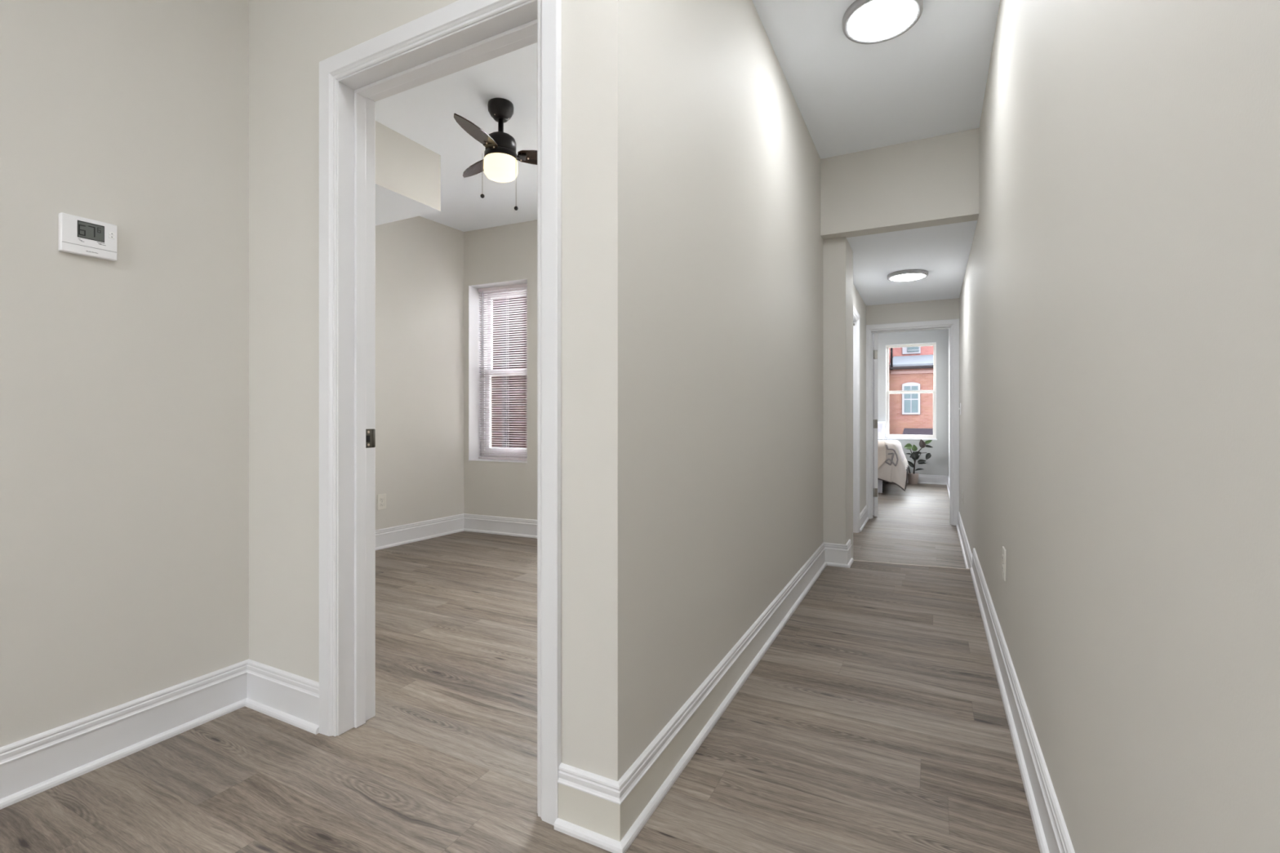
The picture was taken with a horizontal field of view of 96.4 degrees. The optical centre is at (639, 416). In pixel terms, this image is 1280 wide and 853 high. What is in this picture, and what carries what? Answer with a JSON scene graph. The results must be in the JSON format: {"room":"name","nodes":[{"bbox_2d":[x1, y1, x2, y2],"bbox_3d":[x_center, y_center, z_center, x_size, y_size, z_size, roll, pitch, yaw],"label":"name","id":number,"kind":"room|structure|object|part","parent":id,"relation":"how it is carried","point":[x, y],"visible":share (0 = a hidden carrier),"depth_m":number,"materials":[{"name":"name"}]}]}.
{"room":"home hallway","nodes":[
{"label":"home hallway","id":0,"kind":"room"},
{"bbox_2d":[0,0,248,747],"bbox_3d":[-2.533,-0.310,-0.131,0.120,2.820,4.867,0,0,27],"label":"wall","id":1,"kind":"structure","parent":0,"point":[124,382],"depth_m":1.69,"materials":[{"name":"paint"}]},
{"bbox_2d":[58,212,117,261],"bbox_3d":[-1.561,-0.506,1.620,0.022,0.104,0.122,0,0,27],"label":"thermostat","id":2,"kind":"object","parent":1,"relation":"attached to","point":[77,235],"visible":1,"depth_m":1.61,"materials":[{"name":"white plastic"}]},
{"bbox_3d":[-1.553,-0.523,1.618,0.002,0.047,0.059,0,0,27],"label":"display frame","id":3,"kind":"part","parent":2,"relation":"part of","materials":[{"name":"grey plastic"}]},
{"bbox_2d":[0,658,248,809],"bbox_3d":[-2.467,0.926,-0.165,0.028,0.147,4.867,0,0,27],"label":"baseboard","id":4,"kind":"structure","parent":1,"relation":"attached to","point":[36,764],"depth_m":1.67,"materials":[{"name":"wood"}]},
{"bbox_2d":[375,120,440,225],"bbox_3d":[-2.106,-1.450,3.260,1.288,0.356,1.303,0,0,27],"label":"wall","id":5,"kind":"structure","parent":0,"point":[408,173],"depth_m":3.36,"materials":[{"name":"paint"}]},
{"bbox_2d":[375,216,463,529],"bbox_3d":[-2.223,-0.274,4.084,0.200,2.748,2.900,0,0,31],"label":"wall","id":6,"kind":"structure","parent":0,"point":[420,260],"depth_m":4.62,"materials":[{"name":"paint"}]},
{"bbox_2d":[377,493,386,510],"bbox_3d":[-1.954,0.648,4.331,0.008,0.118,0.072,0,0,31],"label":"wall outlet","id":7,"kind":"object","parent":6,"relation":"attached to","point":[381,499],"visible":1,"depth_m":4.33,"materials":[{"name":"plastic"}]},
{"bbox_2d":[375,513,463,550],"bbox_3d":[-2.164,0.926,3.961,0.028,0.147,2.450,0,0,31],"label":"baseboard","id":8,"kind":"structure","parent":6,"relation":"attached to","point":[393,536],"depth_m":4.59,"materials":[{"name":"wood"}]},
{"bbox_2d":[248,0,642,781],"bbox_3d":[-1.603,-0.310,2.199,3.547,2.820,0.130,0,0,27],"label":"wall","id":9,"kind":"structure","parent":0,"point":[602,40],"depth_m":1.43,"materials":[{"name":"paint"}]},
{"bbox_2d":[244,659,319,734],"bbox_3d":[-1.196,0.926,1.903,0.414,0.147,0.028,0,0,27],"label":"baseboard","id":10,"kind":"structure","parent":9,"relation":"attached to","point":[287,697],"depth_m":1.89,"materials":[{"name":"wood"}]},
{"bbox_2d":[319,0,561,826],"bbox_3d":[-0.571,-0.060,1.674,0.913,2.120,0.166,0,0,27],"label":"door frame","id":11,"kind":"structure","parent":9,"relation":"in","point":[460,35],"depth_m":1.79,"materials":[{"name":"wood"}]},
{"bbox_3d":[-0.893,0.073,1.887,0.003,0.062,0.039,0,0,27],"label":"strike plate","id":12,"kind":"part","parent":11,"relation":"part of","materials":[{"name":"grey metal"}]},
{"bbox_3d":[-0.537,-0.060,1.740,0.913,2.120,0.018,0,0,27],"label":"casing","id":13,"kind":"part","parent":11,"relation":"part of","materials":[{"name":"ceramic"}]},
{"bbox_2d":[554,763,622,852],"bbox_3d":[-0.118,0.926,1.354,0.189,0.147,0.028,0,0,27],"label":"baseboard","id":14,"kind":"structure","parent":9,"relation":"attached to","point":[589,803],"depth_m":1.35,"materials":[{"name":"wood"}]},
{"bbox_2d":[375,42,537,231],"bbox_3d":[-0.974,-1.658,3.598,3.597,0.080,3.073,0,0,27],"label":"ceiling","id":15,"kind":"structure","parent":0,"point":[424,113],"depth_m":3.19,"materials":[{"name":"paint"}]},
{"bbox_2d":[453,97,537,210],"bbox_3d":[-0.786,-1.337,2.928,0.694,0.562,0.667,0,0,27],"label":"ceiling fan","id":16,"kind":"object","parent":15,"relation":"hanging from","point":[500,162],"visible":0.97,"depth_m":2.92,"materials":[{"name":"black metal"}]},
{"bbox_3d":[-0.894,-1.363,3.146,0.111,0.031,0.322,0,0,-45],"label":"blade","id":17,"kind":"part","parent":16,"relation":"part of","materials":[{"name":"brown wood"}]},
{"bbox_3d":[-0.789,-1.363,2.733,0.111,0.031,0.322,0,0,15],"label":"blade","id":18,"kind":"part","parent":16,"relation":"part of","materials":[{"name":"brown wood"}]},
{"bbox_3d":[-0.723,-1.282,2.970,0.174,0.106,0.174,0,0,27],"label":"lamp shade","id":19,"kind":"part","parent":16,"relation":"part of","materials":[{"name":"white glass"}]},
{"bbox_3d":[-0.635,-1.210,2.932,0.002,0.276,0.002,0,0,27],"label":"pull chain","id":20,"kind":"part","parent":16,"relation":"part of","materials":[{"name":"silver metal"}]},
{"bbox_3d":[-0.484,-1.363,3.030,0.322,0.031,0.111,0,0,-15],"label":"blade","id":21,"kind":"part","parent":16,"relation":"part of","materials":[{"name":"brown wood"}]},
{"bbox_2d":[463,219,537,519],"bbox_3d":[-0.140,-0.274,4.550,3.050,2.748,0.270,0,0,24],"label":"wall","id":22,"kind":"structure","parent":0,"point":[508,252],"depth_m":4.85,"materials":[{"name":"paint"}]},
{"bbox_2d":[468,279,527,462],"bbox_3d":[-1.170,-0.377,4.983,0.612,1.530,0.244,0,0,24],"label":"window","id":23,"kind":"structure","parent":22,"relation":"attached to","point":[474,452],"depth_m":5.07,"materials":[{"name":"paint"}]},
{"bbox_3d":[-1.143,-0.034,5.045,0.534,0.762,0.028,0,0,24],"label":"sash","id":24,"kind":"part","parent":23,"relation":"part of","materials":[{"name":"plastic"}]},
{"bbox_3d":[-1.130,-0.734,5.074,0.534,0.738,0.025,0,0,24],"label":"sash","id":25,"kind":"part","parent":23,"relation":"part of","materials":[{"name":"plastic"}]},
{"bbox_2d":[463,513,537,538],"bbox_3d":[-0.223,0.926,4.423,2.900,0.147,0.028,0,0,24],"label":"baseboard","id":26,"kind":"structure","parent":22,"relation":"attached to","point":[513,526],"depth_m":4.84,"materials":[{"name":"wood"}]},
{"bbox_2d":[478,283,526,460],"bbox_3d":[-1.168,-0.380,4.987,0.592,1.512,0.039,0,0,24],"label":"window blind","id":27,"kind":"object","parent":22,"relation":"attached to","point":[518,286],"visible":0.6,"depth_m":5.00,"materials":[{"name":"white plastic"}]},
{"bbox_3d":[-1.166,-1.122,4.992,0.592,0.028,0.028,0,0,24],"label":"head rail","id":28,"kind":"part","parent":27,"relation":"part of","materials":[{"name":"white plastic"}]},
{"bbox_3d":[-1.166,0.371,4.992,0.592,0.010,0.024,0,0,24],"label":"rail","id":29,"kind":"part","parent":27,"relation":"part of","materials":[{"name":"white plastic"}]},
{"bbox_3d":[-1.155,-0.374,4.987,0.002,1.484,0.027,0,0,24],"label":"ladder cord","id":30,"kind":"part","parent":27,"relation":"part of","materials":[{"name":"white fabric"}]},
{"bbox_2d":[0,531,1039,852],"bbox_3d":[-1.534,1.050,1.230,4.750,0.100,8.200,0,0,27],"label":"floor","id":31,"kind":"structure","parent":0,"point":[874,720],"depth_m":1.70,"materials":[{"name":"plastic"}]},
{"bbox_2d":[853,560,969,569],"bbox_3d":[1.816,1.009,3.848,0.768,0.022,0.014,0,0,19],"label":"trim","id":32,"kind":"structure","parent":31,"relation":"on","point":[854,560],"depth_m":3.84,"materials":[{"name":"grey wood"}]},
{"bbox_2d":[642,0,866,751],"bbox_3d":[1.186,-0.282,3.849,0.125,2.875,5.343,0,0,27],"label":"wall","id":33,"kind":"structure","parent":0,"point":[732,241],"depth_m":2.00,"materials":[{"name":"paint"}]},
{"bbox_2d":[617,542,826,852],"bbox_3d":[0.600,0.926,2.585,0.028,0.147,2.873,0,0,27],"label":"baseboard","id":34,"kind":"structure","parent":33,"relation":"attached to","point":[647,781],"depth_m":1.76,"materials":[{"name":"wood"}]},
{"bbox_2d":[853,306,859,533],"bbox_3d":[1.843,0.067,5.112,0.138,2.077,0.886,0,0,27],"label":"door frame","id":35,"kind":"structure","parent":33,"relation":"in","point":[855,314],"depth_m":5.43,"materials":[{"name":"wood"}]},
{"bbox_2d":[859,505,868,531],"bbox_3d":[2.276,1.032,5.820,0.028,0.147,0.765,0,0,27],"label":"baseboard","id":36,"kind":"structure","parent":33,"relation":"attached to","point":[864,518],"depth_m":5.79,"materials":[{"name":"wood"}]},
{"bbox_2d":[822,236,853,558],"bbox_3d":[1.352,-0.045,4.043,0.245,2.300,0.408,0,0,27],"label":"wall","id":37,"kind":"structure","parent":0,"point":[837,253],"depth_m":3.85,"materials":[{"name":"paint"}]},
{"bbox_2d":[823,542,849,568],"bbox_3d":[1.310,0.926,3.819,0.173,0.147,0.028,0,0,27],"label":"baseboard","id":38,"kind":"structure","parent":37,"relation":"attached to","point":[836,554],"depth_m":3.82,"materials":[{"name":"wood"}]},
{"bbox_2d":[845,539,853,567],"bbox_3d":[1.416,0.926,3.868,0.028,0.147,0.211,0,0,27],"label":"baseboard","id":39,"kind":"structure","parent":37,"relation":"attached to","point":[850,560],"depth_m":3.86,"materials":[{"name":"wood"}]},
{"bbox_2d":[751,0,999,159],"bbox_3d":[-0.779,-1.760,0.549,2.687,0.120,7.770,0,0,27],"label":"ceiling","id":40,"kind":"structure","parent":0,"point":[929,80],"depth_m":2.83,"materials":[{"name":"paint"}]},
{"bbox_2d":[842,0,923,44],"bbox_3d":[1.019,-1.679,2.412,0.312,0.042,0.312,0,0,27],"label":"ceiling light","id":41,"kind":"object","parent":40,"relation":"attached to","point":[864,21],"visible":1,"depth_m":2.40,"materials":[{"name":"white"}]},
{"bbox_2d":[820,128,978,239],"bbox_3d":[1.581,-1.458,3.657,1.003,0.525,0.128,0,0,27],"label":"wall header","id":42,"kind":"structure","parent":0,"point":[931,181],"depth_m":3.56,"materials":[{"name":"paint"}]},
{"bbox_2d":[853,481,965,568],"bbox_3d":[2.083,1.155,7.337,3.850,0.100,6.635,0,0,27],"label":"floor","id":43,"kind":"structure","parent":0,"point":[912,526],"depth_m":5.51,"materials":[{"name":"plastic"}]},
{"bbox_2d":[877,479,888,493],"bbox_3d":[3.288,0.758,9.168,1.495,0.693,1.617,0,0,27],"label":"bed","id":44,"kind":"object","parent":43,"relation":"on","point":[880,483],"visible":0.02,"depth_m":8.21,"materials":[{"name":"fabric"}]},
{"bbox_2d":[877,422,884,439],"bbox_3d":[3.834,0.235,9.573,0.503,0.291,0.164,0,0,19],"label":"pillow","id":45,"kind":"object","parent":44,"relation":"on","point":[881,425],"visible":0.23,"depth_m":9.47,"materials":[{"name":"fabric"}]},
{"bbox_2d":[877,440,909,491],"bbox_3d":[3.227,0.704,8.870,1.711,0.652,1.485,0,0,27],"label":"comforter","id":46,"kind":"object","parent":44,"relation":"on","point":[893,470],"visible":0.34,"depth_m":8.04,"materials":[{"name":"fabric"}]},
{"bbox_2d":[877,440,886,469],"bbox_3d":[2.943,0.622,8.555,1.388,0.547,0.503,0,0,27],"label":"throw blanket","id":47,"kind":"object","parent":46,"relation":"on","point":[882,458],"visible":0.08,"depth_m":8.10,"materials":[{"name":"beige fabric"}]},
{"bbox_2d":[904,439,932,484],"bbox_3d":[4.512,0.738,9.312,0.465,0.733,0.172,0,0,27],"label":"potted plant","id":48,"kind":"object","parent":43,"relation":"on","point":[913,477],"visible":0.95,"depth_m":9.28,"materials":[{"name":"green plant"}]},
{"bbox_3d":[4.459,1.019,9.339,0.172,0.172,0.172,0,0,27],"label":"pot","id":49,"kind":"part","parent":48,"relation":"part of","materials":[{"name":"ceramic"}]},
{"bbox_3d":[4.522,0.718,9.297,0.155,0.475,0.028,0,0,36],"label":"stem","id":50,"kind":"part","parent":48,"relation":"part of","materials":[{"name":"green plant"}]},
{"bbox_2d":[872,328,948,475],"bbox_3d":[3.460,-0.147,10.117,3.820,2.605,0.200,0,0,27],"label":"wall","id":51,"kind":"structure","parent":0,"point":[938,463],"depth_m":9.33,"materials":[{"name":"paint"}]},
{"bbox_2d":[884,342,937,439],"bbox_3d":[4.514,-0.407,9.540,0.784,1.595,0.152,0,0,27],"label":"window","id":52,"kind":"structure","parent":51,"relation":"attached to","point":[897,437],"depth_m":9.53,"materials":[{"name":"beige plastic"}]},
{"bbox_3d":[4.496,0.379,9.504,0.784,0.022,0.072,0,0,27],"label":"sill","id":53,"kind":"part","parent":52,"relation":"part of","materials":[{"name":"paint"}]},
{"bbox_3d":[4.538,-0.784,9.587,0.728,0.809,0.025,0,0,27],"label":"sash","id":54,"kind":"part","parent":52,"relation":"part of","materials":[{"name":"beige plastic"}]},
{"bbox_3d":[4.524,-0.037,9.559,0.728,0.786,0.028,0,0,27],"label":"sash","id":55,"kind":"part","parent":52,"relation":"part of","materials":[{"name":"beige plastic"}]},
{"bbox_2d":[906,474,947,484],"bbox_3d":[3.392,1.032,10.023,3.544,0.147,0.028,0,0,27],"label":"baseboard","id":56,"kind":"structure","parent":51,"relation":"attached to","point":[922,478],"depth_m":9.32,"materials":[{"name":"wood"}]},
{"bbox_2d":[846,220,977,306],"bbox_3d":[1.631,-1.255,5.184,2.600,0.120,2.640,0,0,27],"label":"ceiling","id":57,"kind":"structure","parent":0,"point":[943,251],"depth_m":4.42,"materials":[{"name":"paint"}]},
{"bbox_2d":[887,269,928,281],"bbox_3d":[2.246,-1.174,4.804,0.312,0.042,0.312,0,0,27],"label":"ceiling light","id":58,"kind":"object","parent":57,"relation":"attached to","point":[908,275],"visible":1,"depth_m":4.73,"materials":[{"name":"white"}]},
{"bbox_2d":[889,273,925,281],"bbox_3d":[2.246,-1.172,4.804,0.271,0.038,0.271,0,0,27],"label":"diffuser","id":59,"kind":"object","parent":58,"relation":"attached to","point":[893,277],"depth_m":4.77,"materials":[{"name":"white"}]},
{"bbox_2d":[866,297,959,324],"bbox_3d":[1.674,-0.147,6.644,3.550,2.605,0.120,0,0,27],"label":"wall","id":60,"kind":"structure","parent":0,"point":[948,308],"depth_m":5.98,"materials":[{"name":"paint"}]},
{"bbox_2d":[866,318,959,525],"bbox_3d":[2.954,0.060,6.378,1.027,2.089,0.844,0,0,27],"label":"door frame","id":61,"kind":"structure","parent":60,"relation":"in","point":[953,325],"depth_m":6.01,"materials":[{"name":"wood"}]},
{"bbox_3d":[2.611,-0.307,6.448,0.006,0.916,0.256,0,0,15],"label":"panel moulding","id":62,"kind":"part","parent":61,"relation":"part of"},
{"bbox_3d":[2.611,0.593,6.448,0.006,0.616,0.256,0,0,15],"label":"panel moulding","id":63,"kind":"part","parent":61,"relation":"part of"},
{"bbox_2d":[948,0,1279,852],"bbox_3d":[1.876,-0.210,2.972,0.156,3.020,14.400,0,0,27],"label":"wall","id":64,"kind":"structure","parent":0,"point":[1119,298],"depth_m":0.79,"materials":[{"name":"paint"}]},
{"bbox_2d":[946,475,949,496],"bbox_3d":[4.115,1.032,7.569,0.028,0.147,3.745,0,0,27],"label":"baseboard","id":65,"kind":"structure","parent":64,"relation":"attached to","point":[948,483],"depth_m":8.68,"materials":[{"name":"wood"}]},
{"bbox_2d":[1002,546,1005,581],"bbox_3d":[1.391,0.563,2.187,0.008,0.118,0.072,0,0,27],"label":"wall outlet","id":66,"kind":"object","parent":64,"relation":"attached to","point":[1003,548],"visible":1,"depth_m":2.17,"materials":[{"name":"plastic"}]},
{"bbox_2d":[955,511,1075,852],"bbox_3d":[0.869,0.979,1.186,0.028,0.252,10.302,0,0,27],"label":"baseboard","id":67,"kind":"structure","parent":64,"relation":"attached to","point":[1052,835],"depth_m":1.67,"materials":[{"name":"wood"}]},
{"label":"outside","id":68,"kind":"structure","parent":0,"visible":0},
{"bbox_3d":[14.664,4.200,28.780,80.000,0.200,55.400,0,0,27],"label":"ground","id":69,"kind":"structure","parent":68,"visible":0},
{"bbox_2d":[491,295,526,448],"bbox_3d":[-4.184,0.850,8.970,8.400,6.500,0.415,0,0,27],"label":"neighbor house","id":70,"kind":"structure","parent":69,"relation":"on","point":[510,445],"depth_m":7.58,"materials":[{"name":"brick"}]},
{"bbox_2d":[888,346,933,434],"bbox_3d":[18.515,-1.950,25.875,14.700,12.100,3.680,0,0,27],"label":"brick building","id":71,"kind":"structure","parent":69,"relation":"on","point":[910,368],"depth_m":27.19,"materials":[{"name":"brick"}]},
{"bbox_3d":[12.825,-0.805,27.065,0.590,1.250,0.025,0,0,27],"label":"pane","id":72,"kind":"part","parent":71,"relation":"part of","materials":[{"name":"glass"}]},
{"bbox_3d":[18.181,-2.090,24.383,13.740,0.140,0.040,0,0,27],"label":"cornice","id":73,"kind":"part","parent":71,"relation":"part of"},
{"bbox_3d":[14.190,-4.075,29.722,0.540,1.450,0.050,0,0,27],"label":"pane","id":74,"kind":"part","parent":71,"relation":"part of","materials":[{"name":"blue glass"}]},
{"bbox_2d":[902,428,933,435],"bbox_3d":[13.868,2.320,23.914,5.200,3.560,1.807,0,0,27],"label":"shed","id":75,"kind":"object","parent":69,"relation":"on","point":[906,431],"visible":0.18,"depth_m":24.71,"materials":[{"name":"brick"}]}
]}

